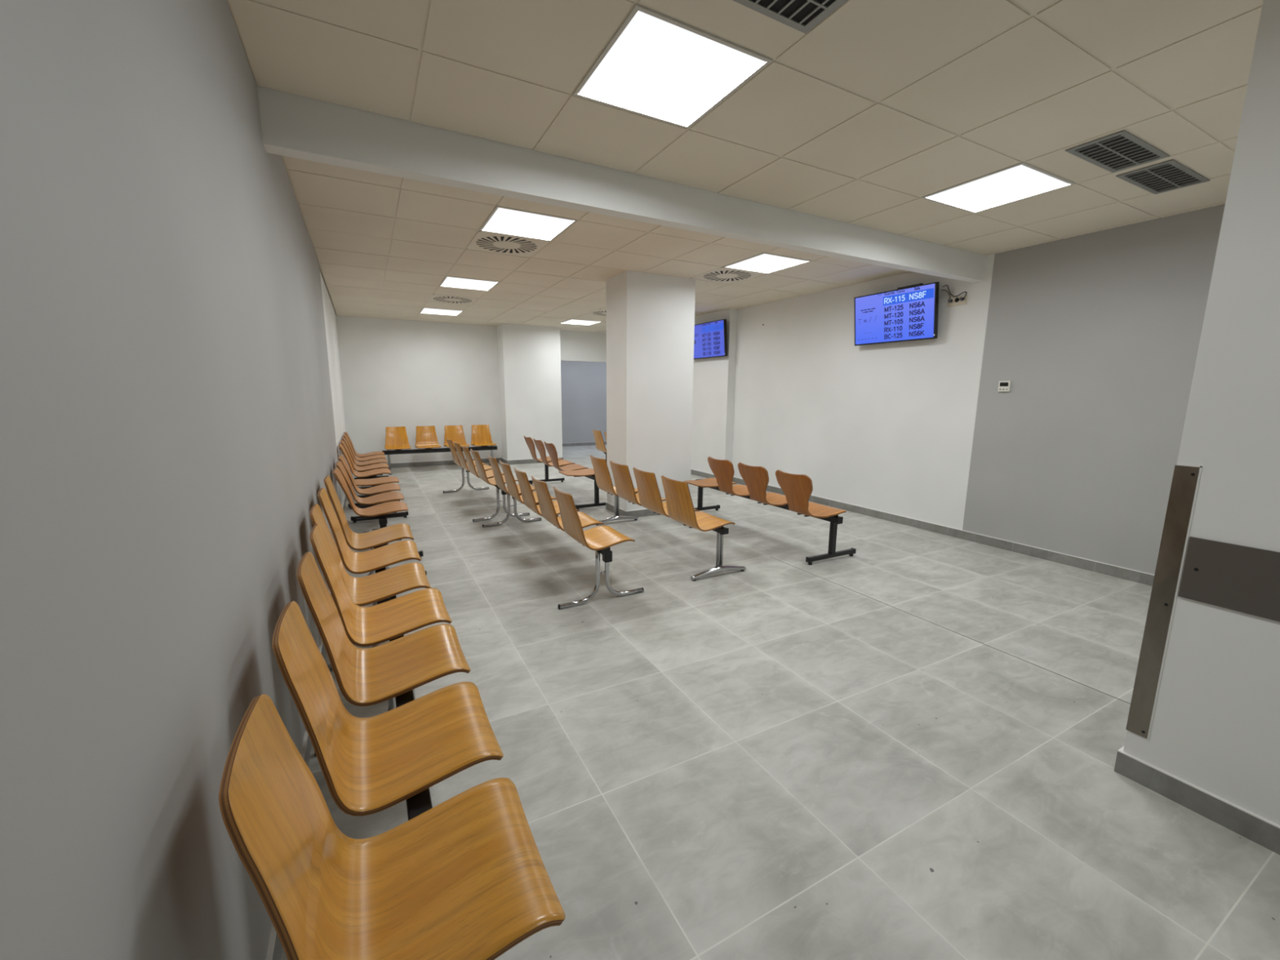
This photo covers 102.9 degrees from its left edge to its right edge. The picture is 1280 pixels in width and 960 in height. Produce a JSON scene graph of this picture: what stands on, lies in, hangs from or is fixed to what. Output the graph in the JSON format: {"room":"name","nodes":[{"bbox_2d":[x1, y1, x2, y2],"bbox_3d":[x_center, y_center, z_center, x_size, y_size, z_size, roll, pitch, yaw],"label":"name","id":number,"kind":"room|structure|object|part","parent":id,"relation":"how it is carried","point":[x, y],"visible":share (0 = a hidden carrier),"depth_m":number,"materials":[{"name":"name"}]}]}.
{"room":"hospital interior","nodes":[
{"label":"hospital interior","id":0,"kind":"room"},
{"bbox_2d":[0,0,349,959],"bbox_3d":[-2.098,-0.574,3.020,0.200,2.900,13.800,-5,11,-28],"label":"wall","id":1,"kind":"structure","parent":0,"point":[168,443],"depth_m":0.76,"materials":[{"name":"grey paint"}]},
{"bbox_2d":[266,468,351,959],"bbox_3d":[-2.024,0.803,3.313,0.024,0.088,13.420,-5,11,-28],"label":"baseboard","id":2,"kind":"structure","parent":1,"relation":"attached to","point":[275,947],"depth_m":1.30,"materials":[{"name":"ceramic"}]},
{"bbox_2d":[336,315,606,465],"bbox_3d":[-2.741,-1.825,10.293,5.652,2.900,0.180,-5,11,-28],"label":"wall","id":3,"kind":"structure","parent":0,"point":[410,374],"depth_m":9.48,"materials":[{"name":"white paint"}]},
{"bbox_2d":[353,457,563,470],"bbox_3d":[-3.427,-0.336,9.898,3.832,0.088,0.672,-5,11,-28],"label":"baseboard","id":4,"kind":"structure","parent":3,"relation":"attached to","point":[485,460],"depth_m":9.88,"materials":[{"name":"ceramic"}]},
{"bbox_2d":[496,323,562,460],"bbox_3d":[-2.197,-1.807,10.211,1.130,2.900,0.480,-5,11,-28],"label":"wall","id":5,"kind":"structure","parent":0,"point":[529,356],"depth_m":9.98,"materials":[{"name":"white paint"}]},
{"bbox_2d":[560,360,606,443],"bbox_3d":[-2.031,-2.325,13.239,5.300,2.900,0.180,-5,11,-28],"label":"wall","id":6,"kind":"structure","parent":0,"point":[583,384],"depth_m":13.47,"materials":[{"name":"grey paint"}]},
{"bbox_2d":[562,441,606,446],"bbox_3d":[-2.084,-0.917,13.346,5.100,0.088,0.012,-5,11,-28],"label":"baseboard","id":7,"kind":"structure","parent":6,"relation":"attached to","point":[571,444],"depth_m":13.59,"materials":[{"name":"ceramic"}]},
{"bbox_2d":[280,155,911,333],"bbox_3d":[-1.023,-2.449,6.727,5.476,0.021,7.469,-5,11,-28],"label":"ceiling","id":8,"kind":"structure","parent":0,"point":[383,245],"depth_m":4.89,"materials":[{"name":"tile"}]},
{"bbox_2d":[419,307,462,315],"bbox_3d":[-3.206,-2.724,8.215,0.592,0.033,0.611,-5,11,-28],"label":"recessed light","id":9,"kind":"object","parent":8,"relation":"in","point":[424,310],"visible":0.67,"depth_m":8.20,"materials":[{"name":"grey plastic"}]},
{"bbox_2d":[427,294,478,304],"bbox_3d":[-2.622,-2.532,7.140,0.592,0.020,0.611,-5,11,-28],"label":"ceiling vent","id":10,"kind":"object","parent":8,"relation":"in","point":[434,298],"visible":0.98,"depth_m":7.13,"materials":[{"name":"beige metal"}]},
{"bbox_2d":[439,275,499,290],"bbox_3d":[-2.038,-2.347,6.064,0.592,0.033,0.611,-5,11,-28],"label":"recessed light","id":11,"kind":"object","parent":8,"relation":"in","point":[448,282],"visible":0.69,"depth_m":6.06,"materials":[{"name":"grey plastic"}]},
{"bbox_2d":[466,231,549,257],"bbox_3d":[-1.162,-2.061,4.452,0.592,0.020,0.611,-5,11,-28],"label":"ceiling vent","id":12,"kind":"object","parent":8,"relation":"in","point":[488,242],"visible":0.99,"depth_m":4.43,"materials":[{"name":"beige metal"}]},
{"bbox_2d":[479,205,577,241],"bbox_3d":[-0.870,-1.970,3.914,0.592,0.033,0.611,-5,11,-28],"label":"recessed light","id":13,"kind":"object","parent":8,"relation":"in","point":[502,220],"visible":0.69,"depth_m":3.89,"materials":[{"name":"grey plastic"}]},
{"bbox_2d":[560,319,600,325],"bbox_3d":[-1.090,-2.901,9.333,0.592,0.033,0.611,-5,11,-28],"label":"recessed light","id":14,"kind":"object","parent":8,"relation":"in","point":[576,322],"visible":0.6,"depth_m":9.32,"materials":[{"name":"grey plastic"}]},
{"bbox_2d":[586,309,606,315],"bbox_3d":[-0.506,-2.709,8.258,0.592,0.020,0.611,-5,11,-28],"label":"ceiling vent","id":15,"kind":"object","parent":8,"relation":"in","point":[599,312],"visible":0.44,"depth_m":8.23,"materials":[{"name":"beige metal"}]},
{"bbox_2d":[690,266,764,284],"bbox_3d":[0.954,-2.238,5.571,0.592,0.020,0.611,-5,11,-28],"label":"ceiling vent","id":16,"kind":"object","parent":8,"relation":"in","point":[723,275],"visible":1,"depth_m":5.55,"materials":[{"name":"beige metal"}]},
{"bbox_2d":[723,252,811,273],"bbox_3d":[1.246,-2.147,5.032,0.592,0.033,0.611,-5,11,-28],"label":"recessed light","id":17,"kind":"object","parent":8,"relation":"in","point":[764,263],"visible":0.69,"depth_m":5.02,"materials":[{"name":"grey plastic"}]},
{"bbox_2d":[605,270,695,511],"bbox_3d":[0.110,-1.015,5.979,0.863,2.800,0.530,-5,11,-28],"label":"wall column","id":18,"kind":"structure","parent":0,"point":[651,317],"depth_m":5.71,"materials":[{"name":"white paint"}]},
{"bbox_2d":[605,502,657,517],"bbox_3d":[0.101,0.322,6.208,0.887,0.088,0.554,-5,11,-28],"label":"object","id":19,"kind":"structure","parent":18,"relation":"attached to","point":[638,513],"depth_m":5.87,"materials":[{"name":"ceramic"}]},
{"bbox_2d":[690,308,737,474],"bbox_3d":[0.577,-1.706,9.732,0.340,2.900,3.960,-5,11,-28],"label":"wall","id":20,"kind":"structure","parent":0,"point":[713,378],"depth_m":8.25,"materials":[{"name":"white paint"}]},
{"bbox_2d":[693,319,727,359],"bbox_3d":[1.082,-2.236,8.175,0.111,0.550,0.972,-5,11,-28],"label":"wall screen","id":21,"kind":"object","parent":20,"relation":"attached to","point":[710,338],"visible":0.99,"depth_m":8.05,"materials":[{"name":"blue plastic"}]},
{"bbox_2d":[690,468,1154,586],"bbox_3d":[1.843,0.130,7.400,0.152,0.088,9.765,-5,11,-28],"label":"baseboard","id":22,"kind":"structure","parent":20,"relation":"attached to","point":[1144,578],"depth_m":4.82,"materials":[{"name":"ceramic"}]},
{"bbox_2d":[226,0,1262,255],"bbox_3d":[2.171,-1.421,0.861,5.464,0.021,5.904,-5,11,-28],"label":"ceiling","id":23,"kind":"structure","parent":0,"point":[882,107],"depth_m":2.15,"materials":[{"name":"tile"}]},
{"bbox_2d":[573,3,773,128],"bbox_3d":[0.110,-1.647,2.071,0.592,0.033,0.587,-5,11,-28],"label":"recessed light","id":24,"kind":"object","parent":23,"relation":"in","point":[656,65],"visible":0.82,"depth_m":2.02,"materials":[{"name":"grey plastic"}]},
{"bbox_2d":[732,0,847,34],"bbox_3d":[0.402,-1.542,1.571,0.550,0.005,0.240,-5,11,-28],"label":"ceiling vent","id":25,"kind":"object","parent":23,"relation":"in","point":[802,15],"visible":1,"depth_m":1.70,"materials":[{"name":"silver metal"}]},
{"bbox_2d":[921,161,1075,213],"bbox_3d":[2.226,-1.824,3.190,0.592,0.033,0.587,-5,11,-28],"label":"recessed light","id":26,"kind":"object","parent":23,"relation":"in","point":[1021,180],"visible":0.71,"depth_m":3.16,"materials":[{"name":"grey plastic"}]},
{"bbox_2d":[1065,129,1169,173],"bbox_3d":[2.514,-1.718,2.680,0.552,0.005,0.237,-5,11,-28],"label":"ceiling vent","id":27,"kind":"object","parent":23,"relation":"in","point":[1122,150],"visible":1,"depth_m":2.67,"materials":[{"name":"silver metal"}]},
{"bbox_2d":[1115,159,1209,194],"bbox_3d":[3.063,-1.766,2.984,0.558,0.005,0.240,-5,11,-28],"label":"ceiling vent","id":28,"kind":"object","parent":23,"relation":"in","point":[1171,175],"visible":1,"depth_m":2.97,"materials":[{"name":"silver metal"}]},
{"bbox_2d":[280,444,1279,959],"bbox_3d":[0.655,0.453,6.020,7.700,0.100,16.100,-5,11,-28],"label":"floor","id":29,"kind":"structure","parent":0,"point":[905,746],"depth_m":2.08,"materials":[{"name":"tile"}]},
{"bbox_2d":[337,431,399,509],"bbox_3d":[-3.736,-0.202,7.043,0.612,0.786,2.470,-5,11,-28],"label":"bench","id":30,"kind":"object","parent":29,"relation":"on","point":[374,459],"visible":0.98,"depth_m":6.61,"materials":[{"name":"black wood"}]},
{"bbox_3d":[-3.172,-0.028,6.029,0.360,0.023,0.035,-5,11,-28],"label":"support arm","id":31,"kind":"part","parent":30,"relation":"part of","materials":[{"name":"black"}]},
{"bbox_2d":[309,475,431,671],"bbox_3d":[-1.601,0.450,3.128,0.636,0.852,1.566,-5,11,-28],"label":"bench","id":32,"kind":"object","parent":29,"relation":"on","point":[381,586],"visible":0.89,"depth_m":2.90,"materials":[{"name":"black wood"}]},
{"bbox_3d":[-1.491,0.770,2.618,0.292,0.395,0.026,-5,11,-28],"label":"leg","id":33,"kind":"part","parent":32,"relation":"part of","materials":[{"name":"brown wood"}]},
{"bbox_3d":[-2.085,0.579,3.713,0.292,0.395,0.026,-5,11,-28],"label":"leg","id":34,"kind":"part","parent":32,"relation":"part of","materials":[{"name":"black metal"}]},
{"bbox_2d":[332,454,423,558],"bbox_3d":[-2.528,0.175,4.902,0.612,0.781,1.883,-5,11,-28],"label":"bench","id":35,"kind":"object","parent":29,"relation":"on","point":[378,499],"visible":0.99,"depth_m":4.58,"materials":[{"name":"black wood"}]},
{"bbox_3d":[-2.571,0.151,5.006,0.360,0.023,0.035,-5,11,-28],"label":"support arm","id":36,"kind":"part","parent":35,"relation":"part of","materials":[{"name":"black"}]},
{"bbox_3d":[-2.335,0.228,4.572,0.360,0.023,0.035,-5,11,-28],"label":"support arm","id":37,"kind":"part","parent":35,"relation":"part of","materials":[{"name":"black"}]},
{"bbox_3d":[-2.104,0.302,4.146,0.360,0.023,0.035,-5,11,-28],"label":"support arm","id":38,"kind":"part","parent":35,"relation":"part of","materials":[{"name":"black metal"}]},
{"bbox_3d":[-2.102,0.463,4.190,0.050,0.346,0.040,-5,11,-28],"label":"leg","id":39,"kind":"part","parent":35,"relation":"part of","materials":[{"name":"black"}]},
{"bbox_2d":[218,523,565,959],"bbox_3d":[-0.711,0.725,1.562,0.636,0.852,1.976,-5,11,-28],"label":"bench","id":40,"kind":"object","parent":29,"relation":"on","point":[466,877],"visible":1,"depth_m":1.10,"materials":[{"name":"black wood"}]},
{"bbox_3d":[-1.134,0.873,2.035,0.292,0.395,0.026,-5,11,-28],"label":"leg","id":41,"kind":"part","parent":40,"relation":"part of","materials":[{"name":"silver metal"}]},
{"bbox_2d":[382,424,497,475],"bbox_3d":[-3.589,-0.579,9.252,1.952,0.784,0.542,-5,11,-28],"label":"bench","id":42,"kind":"object","parent":29,"relation":"on","point":[396,438],"visible":0.91,"depth_m":9.28,"materials":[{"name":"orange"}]},
{"bbox_3d":[-4.358,-0.358,8.854,0.040,0.362,0.052,-5,11,-28],"label":"leg","id":43,"kind":"part","parent":42,"relation":"part of","materials":[{"name":"silver metal"}]},
{"bbox_3d":[-2.806,-0.488,9.674,0.040,0.362,0.052,-5,11,-28],"label":"leg","id":44,"kind":"part","parent":42,"relation":"part of","materials":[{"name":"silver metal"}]},
{"bbox_2d":[443,438,529,521],"bbox_3d":[-1.997,-0.083,6.426,0.636,0.784,2.072,-5,11,-30],"label":"bench","id":45,"kind":"object","parent":29,"relation":"on","point":[478,468],"visible":0.86,"depth_m":5.91,"materials":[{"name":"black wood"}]},
{"bbox_3d":[-2.630,-0.024,7.201,0.292,0.395,0.026,-5,11,-30],"label":"leg","id":46,"kind":"part","parent":45,"relation":"part of","materials":[{"name":"silver metal"}]},
{"bbox_3d":[-2.347,-0.050,7.365,0.292,0.395,0.026,-5,11,-30],"label":"leg","id":47,"kind":"part","parent":45,"relation":"part of","materials":[{"name":"silver metal"}]},
{"bbox_3d":[-1.695,0.253,5.629,0.292,0.395,0.026,-5,11,-30],"label":"leg","id":48,"kind":"part","parent":45,"relation":"part of","materials":[{"name":"silver metal"}]},
{"bbox_3d":[-1.412,0.227,5.792,0.292,0.395,0.026,-5,11,-30],"label":"leg","id":49,"kind":"part","parent":45,"relation":"part of","materials":[{"name":"silver metal"}]},
{"bbox_2d":[482,454,644,608],"bbox_3d":[-0.796,0.270,4.413,0.636,0.784,2.542,-5,11,-28],"label":"bench","id":50,"kind":"object","parent":29,"relation":"on","point":[600,539],"visible":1,"depth_m":3.63,"materials":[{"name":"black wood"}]},
{"bbox_3d":[-1.520,0.292,5.408,0.292,0.395,0.026,-5,11,-28],"label":"leg","id":51,"kind":"part","parent":50,"relation":"part of","materials":[{"name":"silver metal"}]},
{"bbox_3d":[-1.233,0.267,5.564,0.292,0.395,0.026,-5,11,-28],"label":"leg","id":52,"kind":"part","parent":50,"relation":"part of","materials":[{"name":"silver metal"}]},
{"bbox_3d":[-0.400,0.644,3.396,0.292,0.395,0.026,-5,11,-28],"label":"leg","id":53,"kind":"part","parent":50,"relation":"part of","materials":[{"name":"silver metal"}]},
{"bbox_3d":[-0.113,0.620,3.552,0.292,0.395,0.026,-5,11,-28],"label":"leg","id":54,"kind":"part","parent":50,"relation":"part of","materials":[{"name":"silver metal"}]},
{"bbox_2d":[523,435,605,510],"bbox_3d":[-1.051,-0.177,7.021,0.722,0.781,2.131,-5,11,-28],"label":"bench","id":55,"kind":"object","parent":29,"relation":"on","point":[566,468],"visible":0.93,"depth_m":6.62,"materials":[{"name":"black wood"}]},
{"bbox_3d":[-1.456,-0.178,7.952,0.050,0.346,0.040,-5,11,-28],"label":"leg","id":56,"kind":"part","parent":55,"relation":"part of","materials":[{"name":"black"}]},
{"bbox_3d":[-0.531,0.120,6.250,0.050,0.346,0.040,-5,11,-28],"label":"leg","id":57,"kind":"part","parent":55,"relation":"part of","materials":[{"name":"black metal"}]},
{"bbox_2d":[592,429,606,461],"bbox_3d":[-0.165,-0.360,8.115,0.571,0.784,1.852,-5,11,-28],"label":"bench","id":58,"kind":"object","parent":29,"relation":"on","point":[600,446],"visible":0.17,"depth_m":8.56,"materials":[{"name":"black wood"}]},
{"bbox_2d":[590,455,746,581],"bbox_3d":[0.131,0.230,4.683,0.657,0.784,2.032,-5,11,-28],"label":"bench","id":59,"kind":"object","parent":29,"relation":"on","point":[678,506],"visible":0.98,"depth_m":4.09,"materials":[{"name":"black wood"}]},
{"bbox_3d":[-0.253,0.234,5.569,0.052,0.362,0.040,-5,11,-28],"label":"leg","id":60,"kind":"part","parent":59,"relation":"part of","materials":[{"name":"silver metal"}]},
{"bbox_3d":[0.620,0.516,3.962,0.052,0.362,0.040,-5,11,-28],"label":"leg","id":61,"kind":"part","parent":59,"relation":"part of","materials":[{"name":"silver metal"}]},
{"bbox_2d":[684,456,856,564],"bbox_3d":[1.121,0.164,5.121,0.732,0.781,2.144,-5,11,-28],"label":"bench","id":62,"kind":"object","parent":29,"relation":"on","point":[797,489],"visible":0.95,"depth_m":4.50,"materials":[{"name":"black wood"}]},
{"bbox_3d":[0.718,0.162,6.060,0.050,0.346,0.040,-5,11,-28],"label":"leg","id":63,"kind":"part","parent":62,"relation":"part of","materials":[{"name":"black metal"}]},
{"bbox_3d":[1.647,0.462,4.349,0.050,0.346,0.040,-5,11,-28],"label":"leg","id":64,"kind":"part","parent":62,"relation":"part of","materials":[{"name":"black metal"}]},
{"bbox_2d":[732,204,1225,574],"bbox_3d":[2.942,-0.968,5.525,0.200,2.900,5.805,-5,11,-28],"label":"wall","id":65,"kind":"structure","parent":0,"point":[1095,335],"depth_m":4.56,"materials":[{"name":"paint"}]},
{"bbox_2d":[853,281,938,346],"bbox_3d":[2.701,-1.748,5.427,0.126,0.554,0.950,-5,11,-28],"label":"wall screen","id":66,"kind":"object","parent":65,"relation":"attached to","point":[908,313],"visible":1,"depth_m":5.35,"materials":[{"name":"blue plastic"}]},
{"bbox_2d":[942,284,967,300],"bbox_3d":[3.037,-1.807,4.911,0.049,0.168,0.234,-6,12,-32],"label":"power cable","id":67,"kind":"object","parent":65,"relation":"attached to","point":[960,298],"visible":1,"depth_m":4.88,"materials":[{"name":"black plastic"}]},
{"bbox_2d":[947,294,967,306],"bbox_3d":[3.069,-1.732,4.933,0.014,0.082,0.180,-5,11,-28],"label":"wall socket","id":68,"kind":"object","parent":65,"relation":"attached to","point":[956,301],"visible":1,"depth_m":4.93,"materials":[{"name":"beige plastic"}]},
{"bbox_2d":[941,289,952,302],"bbox_3d":[3.002,-1.798,4.984,0.106,0.126,0.039,9,13,42],"label":"power cable","id":69,"kind":"object","parent":68,"relation":"attached to","point":[950,300],"visible":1,"depth_m":4.97,"materials":[{"name":"black plastic"}]},
{"bbox_2d":[997,381,1011,391],"bbox_3d":[3.304,-0.849,4.621,0.024,0.094,0.094,-5,11,-28],"label":"thermostat","id":70,"kind":"object","parent":65,"relation":"attached to","point":[1003,386],"visible":1,"depth_m":4.61,"materials":[{"name":"white plastic"}]},
{"bbox_2d":[1123,0,1279,825],"bbox_3d":[4.026,-0.133,0.698,2.911,2.900,3.855,-5,11,-28],"label":"wall pillar","id":71,"kind":"structure","parent":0,"point":[1215,726],"depth_m":1.62,"materials":[{"name":"white paint"}]},
{"bbox_2d":[1125,463,1202,741],"bbox_3d":[1.864,0.445,1.811,0.058,1.011,0.064,-5,11,-28],"label":"guard","id":72,"kind":"object","parent":71,"relation":"attached to","point":[1186,477],"visible":0.98,"depth_m":1.79,"materials":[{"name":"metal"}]},
{"bbox_2d":[1114,746,1279,854],"bbox_3d":[3.872,1.245,0.979,2.723,0.088,3.667,-5,11,-28],"label":"baseboard","id":73,"kind":"structure","parent":71,"relation":"attached to","point":[1255,828],"depth_m":1.74,"materials":[{"name":"ceramic"}]},
{"bbox_2d":[1177,536,1279,622],"bbox_3d":[2.658,0.554,0.263,0.007,0.212,3.400,-5,11,-28],"label":"band","id":74,"kind":"object","parent":71,"relation":"attached to","point":[1235,577],"visible":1,"depth_m":1.64,"materials":[{"name":"grey"}]},
{"bbox_3d":[1.219,-2.329,4.514,7.700,0.100,13.800,-5,11,-28],"label":"ceiling slab","id":75,"kind":"structure","parent":0,"visible":0},
{"bbox_2d":[257,85,986,282],"bbox_3d":[0.761,-1.871,3.456,5.440,0.450,0.095,-5,11,-28],"label":"beam","id":76,"kind":"structure","parent":75,"relation":"attached to","point":[293,126],"depth_m":2.79,"materials":[{"name":"white paint"}]}
]}

